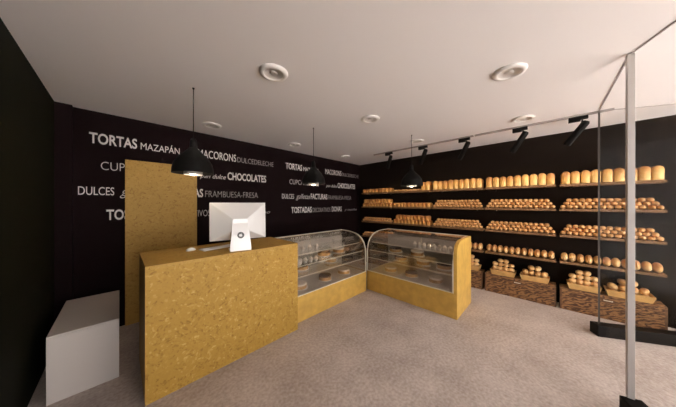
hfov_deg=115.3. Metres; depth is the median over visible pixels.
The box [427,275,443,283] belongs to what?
cake
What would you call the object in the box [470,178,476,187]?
loaf
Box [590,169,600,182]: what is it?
loaf
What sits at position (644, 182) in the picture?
wall shelf
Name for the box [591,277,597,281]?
bun
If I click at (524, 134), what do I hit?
track spotlight
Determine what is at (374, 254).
wooden crate
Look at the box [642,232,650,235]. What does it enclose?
bread roll
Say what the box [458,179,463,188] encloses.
loaf
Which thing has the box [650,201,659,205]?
bread roll
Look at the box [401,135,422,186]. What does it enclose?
pendant lamp
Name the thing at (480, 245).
loaf
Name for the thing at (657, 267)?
loaf
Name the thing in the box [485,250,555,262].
wall shelf
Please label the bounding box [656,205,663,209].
bread roll
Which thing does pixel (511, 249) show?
loaf
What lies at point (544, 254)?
loaf
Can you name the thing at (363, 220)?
wall shelf
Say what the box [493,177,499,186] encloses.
loaf
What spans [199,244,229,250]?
keyboard
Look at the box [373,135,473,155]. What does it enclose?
track
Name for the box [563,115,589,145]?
track spotlight
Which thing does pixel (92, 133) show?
lettering
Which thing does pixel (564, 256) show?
loaf
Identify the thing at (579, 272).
bun
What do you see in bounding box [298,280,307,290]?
cake
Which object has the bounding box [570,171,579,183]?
loaf
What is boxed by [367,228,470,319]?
display case
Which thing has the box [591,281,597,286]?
bun
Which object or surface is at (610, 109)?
track
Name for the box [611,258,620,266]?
loaf
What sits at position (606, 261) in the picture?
loaf
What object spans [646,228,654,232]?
bread roll
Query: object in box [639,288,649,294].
bun
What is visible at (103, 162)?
lettering
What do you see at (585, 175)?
loaf
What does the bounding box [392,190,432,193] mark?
wall shelf
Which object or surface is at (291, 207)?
lettering
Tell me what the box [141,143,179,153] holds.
lettering
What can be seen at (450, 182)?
loaf
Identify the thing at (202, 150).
lettering
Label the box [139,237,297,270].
countertop
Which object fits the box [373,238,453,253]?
glass shelf
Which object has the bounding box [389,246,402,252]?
cake
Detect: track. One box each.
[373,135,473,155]
[474,108,613,135]
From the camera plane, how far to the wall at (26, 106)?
1.63 m
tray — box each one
[471,264,481,270]
[490,267,516,277]
[520,271,549,283]
[566,279,601,293]
[603,285,656,303]
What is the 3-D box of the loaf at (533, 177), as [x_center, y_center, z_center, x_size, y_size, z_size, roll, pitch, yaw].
[3.264,-0.391,3.569,0.098,0.189,0.225,0,0,44]
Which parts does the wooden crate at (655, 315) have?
handle plate, lid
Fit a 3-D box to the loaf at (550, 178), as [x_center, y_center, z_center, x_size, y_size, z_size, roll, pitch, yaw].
[3.409,-0.388,3.431,0.098,0.183,0.225,0,0,44]
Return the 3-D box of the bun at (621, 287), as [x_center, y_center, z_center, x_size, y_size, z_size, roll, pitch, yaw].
[3.904,1.155,2.936,0.078,0.077,0.143,0,0,40]
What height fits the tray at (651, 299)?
0.085 m
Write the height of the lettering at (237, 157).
0.089 m
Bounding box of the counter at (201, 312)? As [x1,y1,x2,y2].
[139,237,297,405]
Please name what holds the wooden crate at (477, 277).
on the floor
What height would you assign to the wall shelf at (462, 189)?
0.064 m
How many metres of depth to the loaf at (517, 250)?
3.65 m
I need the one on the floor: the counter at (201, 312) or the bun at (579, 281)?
the counter at (201, 312)
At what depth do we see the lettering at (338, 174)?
5.58 m
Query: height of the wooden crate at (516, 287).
0.320 m
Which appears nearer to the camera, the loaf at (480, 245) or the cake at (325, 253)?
the cake at (325, 253)
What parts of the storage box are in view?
lid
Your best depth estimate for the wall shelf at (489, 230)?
3.61 m
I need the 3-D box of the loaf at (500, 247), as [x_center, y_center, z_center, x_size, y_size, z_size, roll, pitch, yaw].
[2.938,0.820,3.873,0.188,0.125,0.078,0,0,-44]
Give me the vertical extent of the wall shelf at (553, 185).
0.064 m
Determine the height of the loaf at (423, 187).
0.183 m
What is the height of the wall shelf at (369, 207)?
0.064 m
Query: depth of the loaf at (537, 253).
3.48 m
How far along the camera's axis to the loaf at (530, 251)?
3.53 m
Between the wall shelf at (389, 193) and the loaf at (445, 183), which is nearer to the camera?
the loaf at (445, 183)
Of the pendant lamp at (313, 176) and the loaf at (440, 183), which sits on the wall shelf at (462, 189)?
the loaf at (440, 183)
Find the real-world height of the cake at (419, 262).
0.089 m
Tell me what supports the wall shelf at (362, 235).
attached to the wall at (655, 138)
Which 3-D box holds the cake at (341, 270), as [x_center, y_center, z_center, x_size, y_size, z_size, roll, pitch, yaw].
[0.102,1.200,3.823,0.240,0.089,0.240,0,0,44]
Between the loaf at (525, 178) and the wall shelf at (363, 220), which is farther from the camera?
the wall shelf at (363, 220)
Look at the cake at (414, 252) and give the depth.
3.52 m
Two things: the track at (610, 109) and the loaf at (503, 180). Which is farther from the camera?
the loaf at (503, 180)
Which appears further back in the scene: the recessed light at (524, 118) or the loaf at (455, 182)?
the loaf at (455, 182)
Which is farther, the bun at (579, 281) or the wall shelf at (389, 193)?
the wall shelf at (389, 193)
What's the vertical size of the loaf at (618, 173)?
0.189 m
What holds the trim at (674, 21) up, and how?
attached to the ceiling
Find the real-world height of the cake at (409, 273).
0.089 m
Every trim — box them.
[54,101,72,321]
[590,321,675,346]
[598,111,599,323]
[599,63,624,110]
[614,104,672,109]
[619,395,647,406]
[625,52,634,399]
[631,21,675,53]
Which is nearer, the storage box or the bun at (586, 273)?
the storage box
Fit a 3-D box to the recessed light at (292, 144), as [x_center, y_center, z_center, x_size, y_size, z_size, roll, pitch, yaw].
[-0.831,-1.121,4.094,0.244,0.024,0.244,0,0,44]
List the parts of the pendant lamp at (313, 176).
lamp shade, cord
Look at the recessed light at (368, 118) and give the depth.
2.84 m
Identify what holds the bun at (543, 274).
on the bun
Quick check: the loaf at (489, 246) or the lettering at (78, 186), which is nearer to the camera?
the lettering at (78, 186)
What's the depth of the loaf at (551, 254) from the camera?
3.36 m
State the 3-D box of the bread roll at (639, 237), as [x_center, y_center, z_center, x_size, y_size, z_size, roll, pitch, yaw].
[3.983,0.449,2.801,0.132,0.058,0.060,0,0,-43]
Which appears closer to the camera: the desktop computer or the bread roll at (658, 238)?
the desktop computer
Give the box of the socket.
[189,138,196,147]
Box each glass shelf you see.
[298,240,357,248]
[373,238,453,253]
[374,245,436,252]
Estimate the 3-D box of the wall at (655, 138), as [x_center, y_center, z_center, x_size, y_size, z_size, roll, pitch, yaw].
[3.240,0.234,3.854,7.175,2.733,0.100,0,0,44]
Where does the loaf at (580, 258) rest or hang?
on the wall shelf at (592, 265)
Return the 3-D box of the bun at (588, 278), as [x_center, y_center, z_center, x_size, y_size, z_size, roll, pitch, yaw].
[3.668,1.099,3.153,0.077,0.072,0.086,0,0,-44]
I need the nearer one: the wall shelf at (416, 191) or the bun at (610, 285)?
the bun at (610, 285)
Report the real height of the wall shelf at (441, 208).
0.064 m
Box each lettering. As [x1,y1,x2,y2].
[78,186,113,194]
[89,132,136,148]
[101,162,124,170]
[106,209,124,219]
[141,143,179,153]
[201,150,235,161]
[205,191,257,197]
[228,172,265,181]
[237,157,272,166]
[286,163,301,170]
[291,207,311,212]
[311,194,326,198]
[325,169,340,175]
[338,183,354,188]
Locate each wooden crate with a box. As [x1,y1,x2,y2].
[361,248,387,264]
[471,269,484,289]
[485,270,555,306]
[559,283,667,329]
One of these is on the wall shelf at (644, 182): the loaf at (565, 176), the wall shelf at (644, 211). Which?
the loaf at (565, 176)
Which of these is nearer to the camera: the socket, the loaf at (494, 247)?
the socket
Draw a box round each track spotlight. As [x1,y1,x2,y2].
[385,152,392,168]
[418,145,427,164]
[457,137,469,159]
[510,126,528,152]
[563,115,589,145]
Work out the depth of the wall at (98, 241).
3.20 m
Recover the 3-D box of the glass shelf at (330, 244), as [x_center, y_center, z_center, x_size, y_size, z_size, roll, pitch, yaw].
[-0.301,0.736,3.633,0.448,0.008,1.536,0,0,44]
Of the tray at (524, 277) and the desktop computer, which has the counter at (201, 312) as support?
the desktop computer
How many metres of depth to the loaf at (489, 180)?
3.92 m
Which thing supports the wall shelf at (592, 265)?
attached to the wall at (655, 138)
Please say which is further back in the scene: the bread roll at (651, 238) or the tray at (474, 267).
the tray at (474, 267)
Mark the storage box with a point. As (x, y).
(82, 344)
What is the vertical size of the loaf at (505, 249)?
0.125 m
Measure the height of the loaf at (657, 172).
0.183 m
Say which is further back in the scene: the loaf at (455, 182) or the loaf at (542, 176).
the loaf at (455, 182)
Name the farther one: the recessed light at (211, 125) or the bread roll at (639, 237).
the recessed light at (211, 125)
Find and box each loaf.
[421,182,425,189]
[425,181,432,189]
[433,181,438,189]
[438,181,442,189]
[443,180,447,188]
[448,180,453,188]
[453,180,458,188]
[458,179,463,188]
[464,179,469,187]
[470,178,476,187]
[476,178,483,187]
[478,243,482,249]
[486,177,492,186]
[487,244,491,250]
[492,245,496,251]
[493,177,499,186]
[497,245,502,251]
[500,176,506,186]
[503,246,508,252]
[507,176,513,185]
[509,247,514,253]
[514,175,521,185]
[515,247,520,254]
[521,248,526,255]
[522,174,529,185]
[528,249,533,255]
[530,174,537,184]
[534,249,540,256]
[538,173,545,184]
[541,250,547,257]
[546,173,554,184]
[548,251,554,258]
[560,172,569,183]
[561,252,567,260]
[568,253,575,261]
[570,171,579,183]
[576,254,583,262]
[580,170,590,182]
[585,255,592,263]
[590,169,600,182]
[593,256,601,264]
[601,169,612,181]
[602,257,610,265]
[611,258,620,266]
[613,168,624,181]
[621,259,624,267]
[635,168,637,180]
[635,260,640,269]
[637,166,650,180]
[641,261,651,270]
[651,165,664,179]
[652,262,662,272]
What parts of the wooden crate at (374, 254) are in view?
lid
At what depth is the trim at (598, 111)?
2.61 m
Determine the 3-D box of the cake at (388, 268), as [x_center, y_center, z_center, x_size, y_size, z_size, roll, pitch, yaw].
[0.974,1.200,3.948,0.240,0.089,0.240,0,0,44]
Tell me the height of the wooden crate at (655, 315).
0.320 m
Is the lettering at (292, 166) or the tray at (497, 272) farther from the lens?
the lettering at (292, 166)
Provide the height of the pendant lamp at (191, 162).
0.861 m
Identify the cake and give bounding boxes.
[298,262,308,270]
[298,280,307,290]
[317,249,330,256]
[318,272,331,281]
[324,255,336,262]
[332,247,344,252]
[337,267,349,274]
[384,265,396,272]
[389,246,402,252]
[394,254,407,260]
[404,269,418,277]
[410,249,424,256]
[416,258,430,265]
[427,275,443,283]
[436,261,451,269]
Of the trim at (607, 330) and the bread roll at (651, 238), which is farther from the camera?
the bread roll at (651, 238)
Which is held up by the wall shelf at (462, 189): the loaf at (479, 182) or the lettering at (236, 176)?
the loaf at (479, 182)
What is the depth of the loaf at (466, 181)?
4.16 m
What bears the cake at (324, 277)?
on the display case at (319, 296)
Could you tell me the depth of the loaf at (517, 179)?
3.63 m
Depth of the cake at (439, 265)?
3.23 m
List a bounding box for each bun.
[541,272,547,276]
[568,273,575,277]
[575,270,582,274]
[576,279,582,283]
[583,271,590,275]
[583,276,590,280]
[583,280,590,284]
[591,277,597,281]
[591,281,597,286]
[607,282,617,289]
[617,279,624,285]
[618,284,624,290]
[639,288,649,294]
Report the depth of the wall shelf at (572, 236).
2.94 m
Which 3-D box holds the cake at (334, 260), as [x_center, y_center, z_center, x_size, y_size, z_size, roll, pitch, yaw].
[-0.130,0.958,3.701,0.240,0.089,0.240,0,0,44]
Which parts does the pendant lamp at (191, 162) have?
lamp shade, cord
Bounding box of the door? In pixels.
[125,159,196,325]
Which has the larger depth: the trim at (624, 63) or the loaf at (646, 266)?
the loaf at (646, 266)
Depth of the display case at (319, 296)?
3.60 m
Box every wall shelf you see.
[362,192,391,194]
[362,206,391,208]
[362,220,393,223]
[362,235,386,238]
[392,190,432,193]
[392,207,431,209]
[392,223,432,226]
[432,188,484,192]
[432,207,484,210]
[432,225,484,230]
[471,247,484,252]
[485,184,555,190]
[485,208,555,211]
[485,229,555,236]
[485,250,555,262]
[559,180,666,188]
[559,209,666,213]
[559,233,666,244]
[559,258,666,277]
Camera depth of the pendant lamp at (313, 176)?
3.11 m
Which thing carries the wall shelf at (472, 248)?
attached to the wall at (655, 138)
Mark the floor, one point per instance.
(370, 348)
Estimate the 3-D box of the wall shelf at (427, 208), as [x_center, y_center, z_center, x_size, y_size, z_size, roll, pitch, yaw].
[1.759,0.113,5.062,0.920,0.064,0.250,0,0,44]
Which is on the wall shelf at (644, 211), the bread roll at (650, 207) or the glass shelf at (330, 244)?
the bread roll at (650, 207)
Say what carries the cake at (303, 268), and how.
on the display case at (319, 296)
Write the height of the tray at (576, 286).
0.085 m
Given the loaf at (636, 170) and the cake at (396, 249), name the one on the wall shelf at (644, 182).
the loaf at (636, 170)
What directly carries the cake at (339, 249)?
on the display case at (319, 296)
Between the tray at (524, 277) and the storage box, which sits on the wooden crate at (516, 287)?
the tray at (524, 277)
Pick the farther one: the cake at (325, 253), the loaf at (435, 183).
the loaf at (435, 183)
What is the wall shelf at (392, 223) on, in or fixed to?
attached to the wall at (655, 138)
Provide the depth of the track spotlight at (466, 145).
3.65 m
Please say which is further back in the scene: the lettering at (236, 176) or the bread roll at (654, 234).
the lettering at (236, 176)
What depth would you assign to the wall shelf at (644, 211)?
2.92 m
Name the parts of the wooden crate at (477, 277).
lid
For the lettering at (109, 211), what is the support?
attached to the wall at (98, 241)
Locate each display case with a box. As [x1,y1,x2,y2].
[276,229,365,322]
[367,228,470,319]
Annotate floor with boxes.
[28,258,675,406]
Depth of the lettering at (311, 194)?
5.21 m
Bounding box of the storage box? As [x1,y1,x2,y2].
[46,290,118,405]
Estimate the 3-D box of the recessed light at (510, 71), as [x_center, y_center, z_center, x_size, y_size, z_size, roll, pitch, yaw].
[1.469,-1.121,1.837,0.244,0.024,0.244,0,0,44]
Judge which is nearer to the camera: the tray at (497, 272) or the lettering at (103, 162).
the lettering at (103, 162)
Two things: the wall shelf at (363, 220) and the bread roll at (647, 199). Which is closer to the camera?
the bread roll at (647, 199)
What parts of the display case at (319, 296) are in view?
rail, panel, curved glass, sill trim, arch trim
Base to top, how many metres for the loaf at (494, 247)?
0.125 m
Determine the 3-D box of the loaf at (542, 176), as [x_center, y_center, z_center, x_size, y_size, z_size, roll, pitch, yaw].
[3.337,-0.393,3.500,0.098,0.193,0.225,0,0,43]
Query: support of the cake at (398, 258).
on the display case at (451, 298)
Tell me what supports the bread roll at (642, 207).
on the wall shelf at (644, 211)
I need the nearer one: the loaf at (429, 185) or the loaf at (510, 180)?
the loaf at (510, 180)
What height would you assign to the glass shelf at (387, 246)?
0.008 m
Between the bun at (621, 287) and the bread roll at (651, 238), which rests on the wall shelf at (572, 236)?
the bread roll at (651, 238)
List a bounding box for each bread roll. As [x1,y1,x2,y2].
[638,205,645,209]
[638,236,646,239]
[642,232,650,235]
[646,198,654,201]
[646,205,655,209]
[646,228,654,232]
[646,236,655,240]
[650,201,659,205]
[651,232,658,236]
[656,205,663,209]
[656,236,663,240]
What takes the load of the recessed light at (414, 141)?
in the ceiling
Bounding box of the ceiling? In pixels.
[0,0,675,164]
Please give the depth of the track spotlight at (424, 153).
4.14 m
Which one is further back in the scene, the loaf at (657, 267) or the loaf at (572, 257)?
the loaf at (572, 257)
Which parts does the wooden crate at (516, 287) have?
lid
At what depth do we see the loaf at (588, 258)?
3.09 m
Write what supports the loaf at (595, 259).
on the wall shelf at (592, 265)
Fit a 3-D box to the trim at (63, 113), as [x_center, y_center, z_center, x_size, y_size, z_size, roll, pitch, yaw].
[-3.126,0.234,2.440,0.070,2.733,0.125,0,0,44]
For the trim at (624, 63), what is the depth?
2.04 m
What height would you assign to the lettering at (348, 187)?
0.136 m
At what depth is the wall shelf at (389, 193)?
5.61 m
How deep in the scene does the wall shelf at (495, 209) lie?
3.56 m
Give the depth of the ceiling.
1.76 m
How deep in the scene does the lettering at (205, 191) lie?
3.77 m
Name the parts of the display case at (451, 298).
arch trim, sill trim, curved glass, panel, rail, arch trim, panel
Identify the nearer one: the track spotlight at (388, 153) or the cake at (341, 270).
the cake at (341, 270)
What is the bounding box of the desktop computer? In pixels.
[209,203,265,251]
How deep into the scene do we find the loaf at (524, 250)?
3.59 m
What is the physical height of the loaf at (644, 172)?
0.189 m
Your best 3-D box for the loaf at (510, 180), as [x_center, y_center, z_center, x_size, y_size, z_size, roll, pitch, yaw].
[3.054,-0.388,3.783,0.098,0.183,0.225,0,0,45]
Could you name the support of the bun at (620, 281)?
on the bun at (621, 287)
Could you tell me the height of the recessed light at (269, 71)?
0.024 m
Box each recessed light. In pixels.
[202,122,221,128]
[259,63,287,81]
[288,142,300,146]
[361,115,379,122]
[410,139,423,143]
[492,62,527,80]
[511,115,534,122]
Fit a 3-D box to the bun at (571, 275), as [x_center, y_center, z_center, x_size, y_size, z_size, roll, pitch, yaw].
[3.566,1.099,3.254,0.077,0.067,0.086,0,2,-39]
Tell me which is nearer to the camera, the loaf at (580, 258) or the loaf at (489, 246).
the loaf at (580, 258)
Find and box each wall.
[0,18,53,406]
[73,107,359,326]
[360,115,675,328]
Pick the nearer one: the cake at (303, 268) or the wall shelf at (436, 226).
the cake at (303, 268)
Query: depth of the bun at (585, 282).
3.13 m
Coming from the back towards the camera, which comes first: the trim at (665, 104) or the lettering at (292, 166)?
the lettering at (292, 166)
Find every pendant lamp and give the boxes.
[171,87,213,175]
[302,128,324,184]
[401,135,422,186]
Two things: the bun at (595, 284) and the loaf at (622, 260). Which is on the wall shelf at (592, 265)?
the loaf at (622, 260)
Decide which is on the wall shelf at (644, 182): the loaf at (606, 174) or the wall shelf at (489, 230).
the loaf at (606, 174)
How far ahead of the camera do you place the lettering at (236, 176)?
3.96 m

